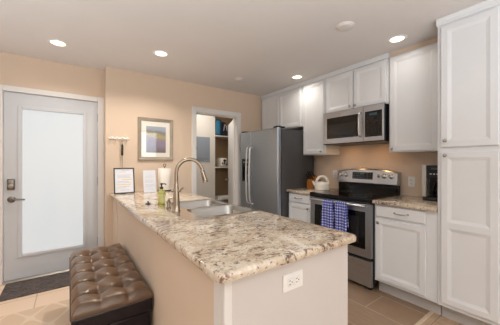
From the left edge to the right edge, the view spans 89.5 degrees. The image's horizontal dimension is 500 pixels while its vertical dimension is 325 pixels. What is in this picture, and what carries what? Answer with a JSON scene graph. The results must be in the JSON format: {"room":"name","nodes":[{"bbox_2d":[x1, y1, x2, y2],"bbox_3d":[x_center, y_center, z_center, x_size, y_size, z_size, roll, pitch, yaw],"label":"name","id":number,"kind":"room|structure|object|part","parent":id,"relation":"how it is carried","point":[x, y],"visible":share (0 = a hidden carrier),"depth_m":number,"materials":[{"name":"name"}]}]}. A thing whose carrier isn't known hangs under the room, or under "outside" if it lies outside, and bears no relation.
{"room":"kitchen","nodes":[
{"label":"kitchen","id":0,"kind":"room"},
{"bbox_2d":[0,52,103,97],"bbox_3d":[-3.793,0.060,1.886,4.680,2.440,0.150,0,0,-36],"label":"wall","id":1,"kind":"structure","parent":0,"point":[15,70],"depth_m":2.88,"materials":[{"name":"beige paint"}]},
{"bbox_2d":[3,269,68,284],"bbox_3d":[-2.272,1.270,2.930,0.854,0.019,0.130,0,0,-36],"label":"trim","id":2,"kind":"structure","parent":1,"relation":"attached to","point":[65,270],"depth_m":2.79,"materials":[{"name":"white wood"}]},
{"bbox_2d":[3,91,97,281],"bbox_3d":[-2.244,0.252,2.901,0.863,2.012,0.102,0,0,-36],"label":"door","id":3,"kind":"structure","parent":1,"relation":"in","point":[50,144],"depth_m":2.87,"materials":[{"name":"paint"}]},
{"bbox_3d":[-2.534,0.395,2.673,0.068,0.068,0.050,0,0,-36],"label":"lever handle","id":4,"kind":"part","parent":3,"relation":"part of","materials":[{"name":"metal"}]},
{"bbox_3d":[-2.261,0.206,2.911,0.621,1.645,0.041,0,0,-36],"label":"glazing frame","id":5,"kind":"part","parent":3,"relation":"part of","materials":[{"name":"glass"}]},
{"bbox_3d":[-2.264,0.206,2.915,0.551,1.575,0.008,0,0,-36],"label":"frosted pane","id":6,"kind":"part","parent":3,"relation":"part of","materials":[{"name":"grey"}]},
{"bbox_2d":[0,84,103,284],"bbox_3d":[-2.280,0.233,2.942,0.986,2.095,0.140,0,0,-36],"label":"trim","id":7,"kind":"structure","parent":1,"relation":"attached to","point":[8,88],"depth_m":3.00,"materials":[{"name":"white paint"}]},
{"bbox_2d":[104,66,261,246],"bbox_3d":[-0.745,0.060,3.959,2.690,2.440,0.340,0,0,-36],"label":"wall","id":8,"kind":"structure","parent":0,"point":[128,95],"depth_m":3.34,"materials":[{"name":"beige paint"}]},
{"bbox_2d":[108,136,129,140],"bbox_3d":[-1.602,-0.293,3.095,0.234,0.044,0.062,0,0,-36],"label":"hook rail","id":9,"kind":"object","parent":8,"relation":"attached to","point":[111,137],"visible":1,"depth_m":3.09,"materials":[{"name":"white plastic"}]},
{"bbox_2d":[121,140,122,167],"bbox_3d":[-1.574,-0.088,3.107,0.025,0.395,0.024,0,0,-36],"label":"wand","id":10,"kind":"object","parent":9,"relation":"hanging from","point":[121,140],"visible":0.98,"depth_m":3.10,"materials":[{"name":"black plastic"}]},
{"bbox_2d":[138,117,172,159],"bbox_3d":[-1.255,-0.310,3.367,0.453,0.556,0.025,0,0,-36],"label":"framed picture","id":11,"kind":"object","parent":8,"relation":"attached to","point":[155,136],"visible":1,"depth_m":3.36,"materials":[{"name":"silver metal"}]},
{"bbox_2d":[146,126,165,152],"bbox_3d":[-1.256,-0.306,3.374,0.254,0.348,0.001,0,0,-36],"label":"print","id":12,"kind":"object","parent":11,"relation":"attached to","point":[155,135],"depth_m":3.37},
{"bbox_2d":[192,106,240,205],"bbox_3d":[-0.534,0.231,3.965,0.856,2.098,0.138,0,0,-36],"label":"trim","id":13,"kind":"structure","parent":8,"relation":"attached to","point":[236,117],"depth_m":4.12,"materials":[{"name":"white paint"}]},
{"bbox_2d":[225,121,232,203],"bbox_3d":[-0.363,0.270,4.571,0.094,1.990,0.668,0,0,-13],"label":"door","id":14,"kind":"structure","parent":8,"relation":"in","point":[230,126],"depth_m":4.59,"materials":[{"name":"white paint"}]},
{"bbox_2d":[197,114,214,198],"bbox_3d":[-1.055,0.060,4.229,1.422,2.440,0.900,0,0,-36],"label":"wall","id":15,"kind":"structure","parent":0,"point":[205,124],"depth_m":4.84,"materials":[{"name":"paint"}]},
{"bbox_2d":[197,137,209,161],"bbox_3d":[-0.909,-0.250,4.748,0.345,0.470,0.026,0,0,-36],"label":"breaker panel","id":16,"kind":"object","parent":15,"relation":"attached to","point":[203,143],"visible":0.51,"depth_m":4.76,"materials":[{"name":"grey metal"}]},
{"bbox_3d":[-0.909,-0.250,4.744,0.260,0.360,0.010,0,0,-36],"label":"door","id":17,"kind":"part","parent":16,"relation":"part of","materials":[{"name":"grey metal"}]},
{"bbox_2d":[215,117,232,201],"bbox_3d":[-0.587,0.060,5.335,0.828,2.440,0.350,0,0,-36],"label":"wall","id":18,"kind":"structure","parent":0,"point":[221,145],"depth_m":5.41,"materials":[{"name":"paint"}]},
{"bbox_2d":[215,135,227,138],"bbox_3d":[-0.488,-0.524,5.282,0.724,0.022,0.348,0,0,-36],"label":"storage shelf","id":19,"kind":"object","parent":18,"relation":"attached to","point":[216,136],"visible":0.28,"depth_m":5.17,"materials":[{"name":"paint"}]},
{"bbox_2d":[215,119,221,134],"bbox_3d":[-0.689,-0.695,5.077,0.156,0.320,0.230,0,0,-36],"label":"storage bin","id":20,"kind":"object","parent":19,"relation":"on","point":[218,124],"visible":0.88,"depth_m":5.00,"materials":[{"name":"blue plastic"}]},
{"bbox_2d":[220,122,226,135],"bbox_3d":[-0.553,-0.683,5.183,0.130,0.294,0.217,0,0,-36],"label":"bag","id":21,"kind":"object","parent":19,"relation":"on","point":[224,126],"visible":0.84,"depth_m":5.11,"materials":[{"name":"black fabric"}]},
{"bbox_3d":[-0.488,0.741,5.282,0.724,0.022,0.348,0,0,-36],"label":"storage shelf","id":22,"kind":"object","parent":18,"relation":"attached to","visible":0},
{"bbox_2d":[215,195,227,198],"bbox_3d":[-0.541,0.710,5.208,0.320,0.040,0.260,0,0,-36],"label":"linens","id":23,"kind":"object","parent":22,"relation":"on","point":[218,196],"visible":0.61,"depth_m":5.11,"materials":[{"name":"fabric"}]},
{"bbox_2d":[0,279,462,324],"bbox_3d":[-1.161,1.330,0.631,7.490,0.100,7.820,0,0,-36],"label":"floor","id":24,"kind":"structure","parent":0,"point":[374,306],"depth_m":2.24,"materials":[{"name":"beige tile"}]},
{"bbox_2d":[0,271,68,301],"bbox_3d":[-2.093,1.274,2.711,0.835,0.012,0.415,0,0,-36],"label":"door mat","id":25,"kind":"object","parent":24,"relation":"on","point":[27,287],"visible":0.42,"depth_m":2.60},
{"bbox_2d":[0,299,70,324],"bbox_3d":[-1.658,1.275,1.172,2.175,0.010,1.938,0,0,-36],"label":"area rug","id":26,"kind":"object","parent":24,"relation":"on","point":[58,313],"visible":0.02,"depth_m":2.08,"materials":[{"name":"beige carpet"}]},
{"bbox_2d":[69,243,152,324],"bbox_3d":[-1.099,1.019,1.901,0.429,0.500,1.117,0,0,-36],"label":"storage ottoman","id":27,"kind":"object","parent":26,"relation":"on","point":[106,288],"visible":1,"depth_m":1.56,"materials":[{"name":"leather"}]},
{"bbox_3d":[-1.099,0.882,1.901,0.418,0.080,1.106,0,0,-36],"label":"lid","id":28,"kind":"part","parent":27,"relation":"part of","materials":[{"name":"leather"}]},
{"bbox_2d":[113,199,347,324],"bbox_3d":[-0.581,0.840,2.186,0.745,0.880,2.730,0,0,-36],"label":"base cabinet","id":29,"kind":"object","parent":24,"relation":"on","point":[183,294],"visible":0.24,"depth_m":1.16,"materials":[{"name":"beige paint"}]},
{"bbox_3d":[-1.515,0.840,2.852,0.005,0.880,0.100,0,0,-36],"label":"trim","id":30,"kind":"part","parent":29,"relation":"part of","materials":[{"name":"beige paint"}]},
{"bbox_3d":[-0.097,0.840,0.901,0.032,0.880,0.078,0,0,-36],"label":"corner trim","id":31,"kind":"part","parent":29,"relation":"part of","materials":[{"name":"white paint"}]},
{"bbox_2d":[109,189,355,283],"bbox_3d":[-0.581,0.382,2.163,0.796,0.035,2.767,0,0,-36],"label":"countertop","id":32,"kind":"structure","parent":29,"relation":"on","point":[227,249],"depth_m":1.22,"materials":[{"name":"stone"}]},
{"bbox_2d":[113,168,134,193],"bbox_3d":[-1.486,0.212,2.971,0.220,0.298,0.105,0,0,-36],"label":"frame","id":33,"kind":"object","parent":32,"relation":"on","point":[124,182],"visible":1,"depth_m":2.95,"materials":[{"name":"white paper"}]},
{"bbox_2d":[143,170,155,192],"bbox_3d":[-1.233,0.231,3.091,0.152,0.278,0.085,0,0,-36],"label":"sign holder","id":34,"kind":"object","parent":32,"relation":"on","point":[149,176],"visible":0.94,"depth_m":3.08,"materials":[{"name":"white paper"}]},
{"bbox_2d":[158,183,165,203],"bbox_3d":[-0.769,0.270,2.199,0.070,0.179,0.064,0,0,-36],"label":"soap bottle","id":35,"kind":"object","parent":32,"relation":"on","point":[161,193],"visible":1,"depth_m":2.17,"materials":[{"name":"yellow plastic"}]},
{"bbox_2d":[171,158,207,211],"bbox_3d":[-0.450,0.161,1.893,0.272,0.397,0.060,0,0,-19],"label":"kitchen faucet","id":36,"kind":"object","parent":32,"relation":"on","point":[176,201],"visible":1,"depth_m":1.85,"materials":[{"name":"silver metal"}]},
{"bbox_2d":[154,199,258,220],"bbox_3d":[-0.380,0.455,2.042,0.573,0.190,0.788,0,0,-36],"label":"sink","id":37,"kind":"object","parent":32,"relation":"in","point":[191,210],"visible":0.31,"depth_m":2.06,"materials":[{"name":"silver metal"}]},
{"bbox_2d":[166,198,172,207],"bbox_3d":[-0.629,0.319,2.005,0.077,0.080,0.040,0,0,-36],"label":"soap dispenser","id":38,"kind":"object","parent":37,"relation":"on","point":[168,201],"visible":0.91,"depth_m":1.98,"materials":[{"name":"silver metal"}]},
{"bbox_3d":[-0.453,0.455,2.216,0.420,0.190,0.343,0,0,-36],"label":"bowl","id":39,"kind":"part","parent":37,"relation":"part of","materials":[{"name":"silver metal"}]},
{"bbox_3d":[-0.237,0.455,1.915,0.420,0.190,0.337,0,0,-36],"label":"bowl","id":40,"kind":"part","parent":37,"relation":"part of","materials":[{"name":"silver metal"}]},
{"bbox_3d":[0.213,0.840,1.091,0.691,0.880,0.019,0,0,-36],"label":"panel","id":41,"kind":"part","parent":29,"relation":"part of","materials":[{"name":"paint"}]},
{"bbox_2d":[283,269,302,292],"bbox_3d":[0.180,0.493,1.050,0.114,0.070,0.009,0,0,-36],"label":"wall outlet","id":42,"kind":"object","parent":29,"relation":"attached to","point":[293,280],"visible":1,"depth_m":1.04,"materials":[{"name":"white plastic"}]},
{"bbox_2d":[288,278,292,286],"bbox_3d":[0.166,0.493,1.036,0.028,0.033,0.004,0,0,-36],"label":"socket","id":43,"kind":"object","parent":42,"relation":"attached to","point":[290,280],"depth_m":1.03,"materials":[{"name":"white plastic"}]},
{"bbox_2d":[294,275,299,284],"bbox_3d":[0.198,0.493,1.059,0.028,0.033,0.004,0,0,-36],"label":"socket","id":44,"kind":"object","parent":42,"relation":"attached to","point":[296,277],"depth_m":1.06,"materials":[{"name":"white plastic"}]},
{"bbox_2d":[241,126,313,217],"bbox_3d":[0.371,0.394,3.897,0.809,1.772,0.893,0,0,-36],"label":"refrigerator","id":45,"kind":"object","parent":24,"relation":"on","point":[273,161],"visible":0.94,"depth_m":3.55,"materials":[{"name":"silver metal"}]},
{"bbox_3d":[-0.041,0.374,3.973,0.070,1.692,0.289,0,0,-36],"label":"door","id":46,"kind":"part","parent":45,"relation":"part of","materials":[{"name":"silver metal"}]},
{"bbox_3d":[-0.036,0.195,3.842,0.084,0.884,0.025,0,0,-36],"label":"handle","id":47,"kind":"part","parent":45,"relation":"part of","materials":[{"name":"silver metal"}]},
{"bbox_3d":[0.008,0.195,3.780,0.084,0.884,0.025,0,0,-36],"label":"handle","id":48,"kind":"part","parent":45,"relation":"part of","materials":[{"name":"silver metal"}]},
{"bbox_3d":[0.221,0.374,3.608,0.070,1.692,0.598,0,0,-36],"label":"door","id":49,"kind":"part","parent":45,"relation":"part of","materials":[{"name":"silver metal"}]},
{"bbox_2d":[289,192,311,222],"bbox_3d":[0.877,0.841,3.446,0.650,0.879,0.421,0,0,-36],"label":"base cabinet","id":50,"kind":"object","parent":24,"relation":"on","point":[299,204],"visible":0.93,"depth_m":3.27,"materials":[{"name":"paint"}]},
{"bbox_3d":[0.645,0.469,3.284,0.020,0.109,0.380,0,0,-36],"label":"drawer","id":51,"kind":"part","parent":50,"relation":"part of","materials":[{"name":"paint"}]},
{"bbox_3d":[0.645,0.834,3.284,0.020,0.583,0.380,0,0,-36],"label":"door","id":52,"kind":"part","parent":50,"relation":"part of","materials":[{"name":"paint"}]},
{"bbox_2d":[286,188,335,194],"bbox_3d":[0.877,0.382,3.445,0.650,0.035,0.422,0,0,-36],"label":"countertop","id":53,"kind":"structure","parent":50,"relation":"on","point":[306,191],"depth_m":3.29,"materials":[{"name":"stone"}]},
{"bbox_2d":[306,171,318,188],"bbox_3d":[0.883,0.241,3.584,0.184,0.245,0.110,0,0,-36],"label":"knife block","id":54,"kind":"object","parent":53,"relation":"on","point":[312,177],"visible":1,"depth_m":3.55,"materials":[{"name":"orange wood"}]},
{"bbox_2d":[312,175,329,189],"bbox_3d":[0.960,0.265,3.357,0.199,0.196,0.196,0,0,-16],"label":"kettle","id":55,"kind":"object","parent":53,"relation":"on","point":[321,185],"visible":0.99,"depth_m":3.30,"materials":[{"name":"white ceramic"}]},
{"bbox_3d":[0.962,0.222,3.357,0.195,0.111,0.036,0,0,34],"label":"handle","id":56,"kind":"part","parent":55,"relation":"part of","materials":[{"name":"white ceramic"}]},
{"bbox_2d":[309,168,400,289],"bbox_3d":[1.194,0.676,2.939,0.691,1.208,0.762,0,0,-36],"label":"range","id":57,"kind":"object","parent":24,"relation":"on","point":[358,187],"visible":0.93,"depth_m":2.67,"materials":[{"name":"silver metal"}]},
{"bbox_2d":[321,199,334,228],"bbox_3d":[0.867,0.590,2.802,0.050,0.348,0.153,0,0,-36],"label":"dish towel","id":58,"kind":"object","parent":57,"relation":"hanging from","point":[327,220],"visible":0.9,"depth_m":2.78,"materials":[{"name":"blue fabric"}]},
{"bbox_3d":[0.940,0.434,2.756,0.065,0.027,0.702,0,0,-36],"label":"handle","id":59,"kind":"part","parent":57,"relation":"part of","materials":[{"name":"silver metal"}]},
{"bbox_3d":[0.966,0.685,2.776,0.001,0.270,0.498,0,0,-36],"label":"glass","id":60,"kind":"part","parent":57,"relation":"part of","materials":[{"name":"black glass"}]},
{"bbox_2d":[334,201,348,231],"bbox_3d":[0.963,0.600,2.668,0.050,0.368,0.164,0,0,-36],"label":"dish towel","id":61,"kind":"object","parent":57,"relation":"hanging from","point":[341,209],"visible":0.89,"depth_m":2.65,"materials":[{"name":"blue fabric"}]},
{"bbox_3d":[0.979,0.683,2.784,0.035,0.530,0.758,0,0,-36],"label":"oven door","id":62,"kind":"part","parent":57,"relation":"part of","materials":[{"name":"silver metal"}]},
{"bbox_2d":[310,189,397,203],"bbox_3d":[1.182,0.386,2.930,0.571,0.053,0.762,0,0,-36],"label":"cooktop","id":63,"kind":"object","parent":57,"relation":"in","point":[353,196],"depth_m":2.83,"materials":[{"name":"black glass"}]},
{"bbox_3d":[0.979,1.106,2.785,0.036,0.256,0.758,0,0,-36],"label":"storage drawer","id":64,"kind":"part","parent":57,"relation":"part of","materials":[{"name":"silver metal"}]},
{"bbox_3d":[1.434,0.165,3.111,0.096,0.186,0.762,0,0,-36],"label":"control panel","id":65,"kind":"part","parent":57,"relation":"part of","materials":[{"name":"silver metal"}]},
{"bbox_2d":[375,204,441,314],"bbox_3d":[1.604,0.841,2.434,0.650,0.879,0.523,0,0,-36],"label":"base cabinet","id":66,"kind":"object","parent":24,"relation":"on","point":[406,239],"visible":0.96,"depth_m":2.23,"materials":[{"name":"paint"}]},
{"bbox_3d":[1.357,0.469,2.293,0.020,0.109,0.424,0,0,-36],"label":"drawer","id":67,"kind":"part","parent":66,"relation":"part of","materials":[{"name":"paint"}]},
{"bbox_3d":[1.357,0.834,2.293,0.020,0.583,0.424,0,0,-36],"label":"door","id":68,"kind":"part","parent":66,"relation":"part of","materials":[{"name":"paint"}]},
{"bbox_2d":[372,195,437,211],"bbox_3d":[1.604,0.382,2.434,0.650,0.035,0.524,0,0,-36],"label":"countertop","id":69,"kind":"structure","parent":66,"relation":"on","point":[405,201],"depth_m":2.31,"materials":[{"name":"stone"}]},
{"bbox_2d":[422,165,437,200],"bbox_3d":[1.835,0.194,2.444,0.257,0.339,0.204,0,0,-36],"label":"coffee maker","id":70,"kind":"object","parent":69,"relation":"on","point":[429,172],"visible":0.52,"depth_m":2.43,"materials":[{"name":"black plastic"}]},
{"bbox_2d":[428,179,437,196],"bbox_3d":[1.799,0.244,2.398,0.140,0.164,0.131,0,0,-36],"label":"coffee carafe","id":71,"kind":"object","parent":70,"relation":"on","point":[434,191],"visible":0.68,"depth_m":2.40,"materials":[{"name":"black glass"}]},
{"bbox_3d":[1.737,0.234,2.406,0.059,0.129,0.018,0,0,6],"label":"handle","id":72,"kind":"part","parent":71,"relation":"part of","materials":[{"name":"black plastic"}]},
{"bbox_3d":[1.741,0.084,2.365,0.002,0.090,0.125,0,0,-36],"label":"control panel","id":73,"kind":"part","parent":70,"relation":"part of","materials":[{"name":"black plastic"}]},
{"bbox_2d":[414,310,433,324],"bbox_3d":[1.039,1.275,1.785,1.430,0.010,0.030,0,0,-36],"label":"trim","id":74,"kind":"structure","parent":24,"relation":"on","point":[431,312],"depth_m":2.06,"materials":[{"name":"beige tile"}]},
{"bbox_2d":[436,0,499,324],"bbox_3d":[1.892,0.061,2.026,0.659,2.438,0.482,0,0,-36],"label":"pantry cabinet","id":75,"kind":"object","parent":24,"relation":"on","point":[468,38],"visible":1,"depth_m":1.88,"materials":[{"name":"paint"}]},
{"bbox_3d":[1.674,-1.132,1.869,0.060,0.052,0.482,0,0,-36],"label":"crown molding","id":76,"kind":"part","parent":75,"relation":"part of","materials":[{"name":"paint"}]},
{"bbox_3d":[1.635,0.519,1.889,0.020,1.202,0.336,0,0,-36],"label":"door","id":77,"kind":"part","parent":75,"relation":"part of","materials":[{"name":"paint"}]},
{"bbox_3d":[1.635,-0.604,1.889,0.020,0.963,0.336,0,0,-36],"label":"door","id":78,"kind":"part","parent":75,"relation":"part of","materials":[{"name":"paint"}]},
{"bbox_2d":[0,0,485,95],"bbox_3d":[-1.161,-1.210,0.631,7.490,0.100,7.820,0,0,-36],"label":"ceiling","id":79,"kind":"structure","parent":0,"point":[212,43],"depth_m":2.27,"materials":[{"name":"white paint"}]},
{"bbox_2d":[47,39,68,46],"bbox_3d":[-1.864,-1.157,2.446,0.168,0.005,0.168,0,0,-36],"label":"recessed light","id":80,"kind":"object","parent":79,"relation":"in","point":[59,43],"visible":1,"depth_m":2.43,"materials":[{"name":"white plastic"}]},
{"bbox_2d":[153,50,168,56],"bbox_3d":[-0.947,-1.157,2.682,0.168,0.005,0.168,0,0,-36],"label":"recessed light","id":81,"kind":"object","parent":79,"relation":"in","point":[160,53],"visible":1,"depth_m":2.67,"materials":[{"name":"beige"}]},
{"bbox_2d":[291,75,302,78],"bbox_3d":[0.638,-1.157,3.419,0.168,0.005,0.168,0,0,-36],"label":"recessed light","id":82,"kind":"object","parent":79,"relation":"in","point":[293,76],"visible":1,"depth_m":3.41,"materials":[{"name":"beige"}]},
{"bbox_2d":[336,21,353,31],"bbox_3d":[0.807,-1.149,2.141,0.148,0.022,0.148,0,0,-36],"label":"smoke detector","id":83,"kind":"object","parent":79,"relation":"attached to","point":[347,25],"visible":1,"depth_m":2.11,"materials":[{"name":"plastic"}]},
{"bbox_2d":[387,34,407,42],"bbox_3d":[1.381,-1.157,2.366,0.168,0.005,0.168,0,0,-36],"label":"recessed light","id":84,"kind":"object","parent":79,"relation":"in","point":[397,38],"visible":1,"depth_m":2.35,"materials":[{"name":"beige"}]},
{"bbox_2d":[300,130,437,196],"bbox_3d":[1.831,0.060,2.781,0.120,2.440,7.820,0,0,-36],"label":"wall","id":85,"kind":"structure","parent":0,"point":[376,156],"depth_m":3.06,"materials":[{"name":"beige paint"}]},
{"bbox_2d":[262,86,302,130],"bbox_3d":[0.587,-0.812,4.099,0.359,0.584,0.966,0,0,-36],"label":"upper cabinet","id":86,"kind":"object","parent":85,"relation":"attached to","point":[285,109],"visible":0.56,"depth_m":3.93,"materials":[{"name":"paint"}]},
{"bbox_3d":[0.344,-0.811,4.200,0.020,0.558,0.420,0,0,-36],"label":"door","id":87,"kind":"part","parent":86,"relation":"part of","materials":[{"name":"paint"}]},
{"bbox_3d":[0.606,-0.811,3.834,0.020,0.558,0.450,0,0,-36],"label":"door","id":88,"kind":"part","parent":86,"relation":"part of","materials":[{"name":"paint"}]},
{"bbox_2d":[303,79,339,155],"bbox_3d":[0.985,-0.605,3.545,0.359,0.999,0.389,0,0,-36],"label":"upper cabinet","id":89,"kind":"object","parent":85,"relation":"attached to","point":[314,94],"visible":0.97,"depth_m":3.45,"materials":[{"name":"paint"}]},
{"bbox_3d":[0.872,-0.604,3.465,0.020,0.973,0.354,0,0,-36],"label":"door","id":90,"kind":"part","parent":89,"relation":"part of","materials":[{"name":"paint"}]},
{"bbox_2d":[261,52,389,99],"bbox_3d":[0.953,-1.133,3.630,0.315,0.054,2.177,0,0,-36],"label":"trim","id":91,"kind":"structure","parent":85,"relation":"attached to","point":[386,55],"depth_m":3.21,"materials":[{"name":"paint"}]},
{"bbox_2d":[333,170,336,177],"bbox_3d":[1.198,0.165,3.551,0.009,0.110,0.070,0,0,-36],"label":"wall outlet","id":92,"kind":"object","parent":85,"relation":"attached to","point":[334,171],"visible":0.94,"depth_m":3.55,"materials":[{"name":"white plastic"}]},
{"bbox_2d":[326,58,388,113],"bbox_3d":[1.335,-0.865,3.058,0.359,0.479,0.798,0,0,-36],"label":"upper cabinet","id":93,"kind":"object","parent":85,"relation":"attached to","point":[367,85],"visible":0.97,"depth_m":2.91,"materials":[{"name":"paint"}]},
{"bbox_3d":[1.109,-0.864,3.134,0.020,0.453,0.374,0,0,-36],"label":"door","id":94,"kind":"part","parent":93,"relation":"part of","materials":[{"name":"paint"}]},
{"bbox_2d":[323,103,388,145],"bbox_3d":[1.303,-0.422,3.027,0.446,0.399,0.760,0,0,-36],"label":"microwave","id":95,"kind":"object","parent":93,"relation":"attached to","point":[366,125],"visible":0.99,"depth_m":2.87,"materials":[{"name":"silver metal"}]},
{"bbox_3d":[1.114,-0.427,3.026,0.031,0.385,0.541,0,0,-36],"label":"door","id":96,"kind":"part","parent":95,"relation":"part of","materials":[{"name":"silver metal"}]},
{"bbox_3d":[1.220,-0.423,2.808,0.056,0.286,0.024,0,0,-36],"label":"handle","id":97,"kind":"part","parent":95,"relation":"part of","materials":[{"name":"silver metal"}]},
{"bbox_3d":[1.336,-0.427,2.717,0.031,0.385,0.217,0,0,-36],"label":"control panel","id":98,"kind":"part","parent":95,"relation":"part of","materials":[{"name":"silver metal"}]},
{"bbox_3d":[1.335,-0.864,2.820,0.020,0.453,0.372,0,0,-36],"label":"door","id":99,"kind":"part","parent":93,"relation":"part of","materials":[{"name":"paint"}]},
{"bbox_2d":[408,177,414,186],"bbox_3d":[1.767,0.210,2.760,0.009,0.110,0.070,0,0,-36],"label":"wall outlet","id":100,"kind":"object","parent":85,"relation":"attached to","point":[411,180],"visible":1,"depth_m":2.75,"materials":[{"name":"white plastic"}]},
{"bbox_2d":[389,42,437,152],"bbox_3d":[1.722,-0.605,2.519,0.359,0.999,0.520,0,0,-36],"label":"upper cabinet","id":101,"kind":"object","parent":85,"relation":"attached to","point":[413,75],"visible":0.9,"depth_m":2.46,"materials":[{"name":"paint"}]},
{"bbox_2d":[390,37,437,56],"bbox_3d":[1.754,-1.133,2.542,0.285,0.054,0.522,0,0,-36],"label":"trim","id":102,"kind":"structure","parent":101,"relation":"on","point":[434,40],"depth_m":2.48,"materials":[{"name":"beige paint"}]},
{"bbox_3d":[-1.104,0.189,3.258,0.156,0.349,0.156,0,0,-36],"label":"paper towel holder","id":103,"kind":"object","parent":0,"visible":0},
{"bbox_2d":[158,168,170,189],"bbox_3d":[-1.104,0.212,3.258,0.164,0.276,0.164,0,0,-36],"label":"paper towel roll","id":104,"kind":"object","parent":103,"relation":"on","point":[164,174],"visible":0.9,"depth_m":3.19,"materials":[{"name":"white paper"}]},
{"bbox_3d":[-0.488,0.098,5.282,0.724,0.022,0.348,0,0,-36],"label":"storage shelf","id":105,"kind":"object","parent":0,"visible":0},
{"bbox_2d":[217,158,226,166],"bbox_3d":[-0.569,-0.003,5.154,0.150,0.180,0.245,0,0,-36],"label":"toaster","id":106,"kind":"object","parent":105,"relation":"on","point":[221,162],"visible":1,"depth_m":5.09,"materials":[{"name":"metal"}]}
]}

